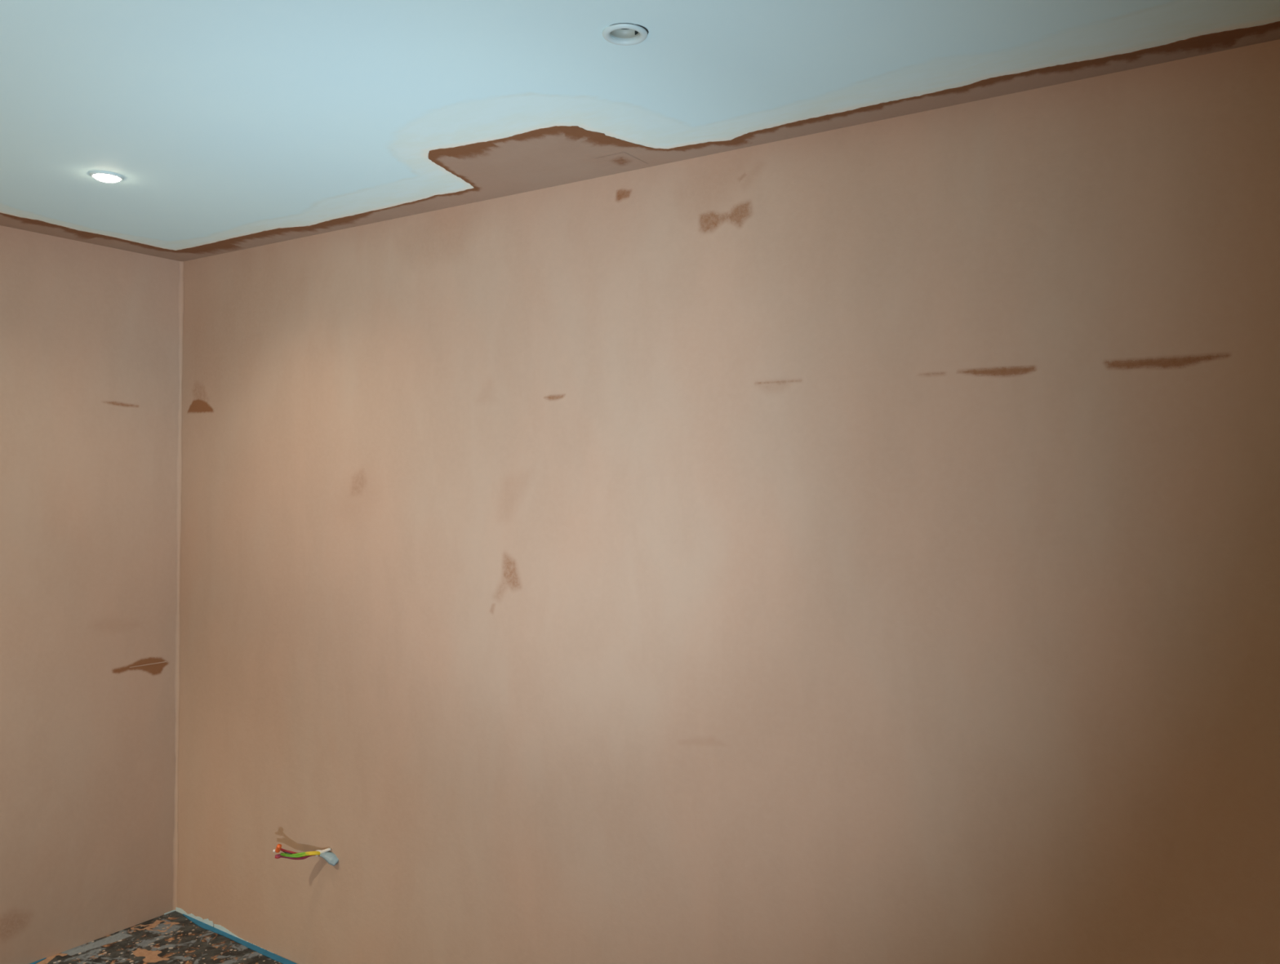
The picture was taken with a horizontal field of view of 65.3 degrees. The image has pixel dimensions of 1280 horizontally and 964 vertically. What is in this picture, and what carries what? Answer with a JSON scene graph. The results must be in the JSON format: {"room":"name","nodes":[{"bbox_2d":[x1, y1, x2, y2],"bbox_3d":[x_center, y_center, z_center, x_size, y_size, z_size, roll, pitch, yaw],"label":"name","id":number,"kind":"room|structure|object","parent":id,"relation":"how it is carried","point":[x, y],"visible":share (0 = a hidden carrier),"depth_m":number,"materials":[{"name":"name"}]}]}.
{"room":"room under renovation","nodes":[
{"label":"room under renovation","id":0,"kind":"room"},
{"bbox_2d":[0,225,179,963],"bbox_3d":[-2.793,0.342,2.196,0.121,2.580,3.700,1,0,34],"label":"wall","id":1,"kind":"structure","parent":0,"point":[90,384],"depth_m":3.41,"materials":[{"name":"paint"}]},
{"bbox_2d":[35,911,283,963],"bbox_3d":[-0.911,1.621,0.982,4.620,0.060,3.820,1,0,34],"label":"floor","id":2,"kind":"structure","parent":0,"point":[171,938],"depth_m":3.39,"materials":[{"name":"concrete"}]},
{"bbox_2d":[29,957,46,963],"bbox_3d":[-2.113,1.578,3.082,0.030,0.002,0.545,1,0,34],"label":"tape","id":3,"kind":"object","parent":2,"relation":"on","point":[36,962],"visible":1,"depth_m":3.29,"materials":[{"name":"blue plastic"}]},
{"bbox_2d":[182,913,297,963],"bbox_3d":[-1.167,1.588,3.299,1.245,0.002,0.030,1,0,34],"label":"tape","id":4,"kind":"object","parent":2,"relation":"on","point":[277,957],"visible":1,"depth_m":3.43,"materials":[{"name":"blue plastic"}]},
{"bbox_2d":[0,0,1279,261],"bbox_3d":[-0.886,-0.887,0.983,4.620,0.162,3.820,1,0,34],"label":"ceiling","id":5,"kind":"structure","parent":0,"point":[228,126],"depth_m":2.01,"materials":[{"name":"paint"}]},
{"bbox_2d":[88,171,124,182],"bbox_3d":[-1.416,-0.821,2.652,0.082,0.045,0.082,1,0,34],"label":"recessed light","id":6,"kind":"object","parent":5,"relation":"in","point":[104,176],"visible":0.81,"depth_m":2.63,"materials":[{"name":"white glass"}]},
{"bbox_2d":[594,152,647,169],"bbox_3d":[-0.046,-0.797,2.483,0.089,0.001,0.104,1,0,34],"label":"damp patch","id":7,"kind":"object","parent":5,"relation":"on","point":[621,161],"depth_m":2.48,"materials":[{"name":"brown paint"}]},
{"bbox_2d":[602,23,648,45],"bbox_3d":[-0.026,-0.812,1.780,0.085,0.036,0.083,1,0,34],"label":"recessed light","id":8,"kind":"object","parent":5,"relation":"in","point":[623,34],"visible":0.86,"depth_m":1.80,"materials":[{"name":"white ceramic"}]},
{"bbox_2d":[172,39,1279,963],"bbox_3d":[0.136,0.372,2.507,4.620,2.580,0.135,1,0,34],"label":"wall","id":9,"kind":"structure","parent":0,"point":[860,544],"depth_m":2.33,"materials":[{"name":"paint"}]},
{"bbox_2d":[164,906,273,953],"bbox_3d":[-1.482,1.576,3.505,0.598,0.025,0.044,1,0,34],"label":"trim","id":10,"kind":"structure","parent":9,"relation":"attached to","point":[178,909],"depth_m":3.58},
{"bbox_2d":[272,844,338,866],"bbox_3d":[-1.062,1.186,3.199,0.213,0.071,0.067,1,0,-3],"label":"cable","id":11,"kind":"object","parent":9,"relation":"attached to","point":[330,857],"visible":1,"depth_m":3.19,"materials":[{"name":"plastic"}]}
]}

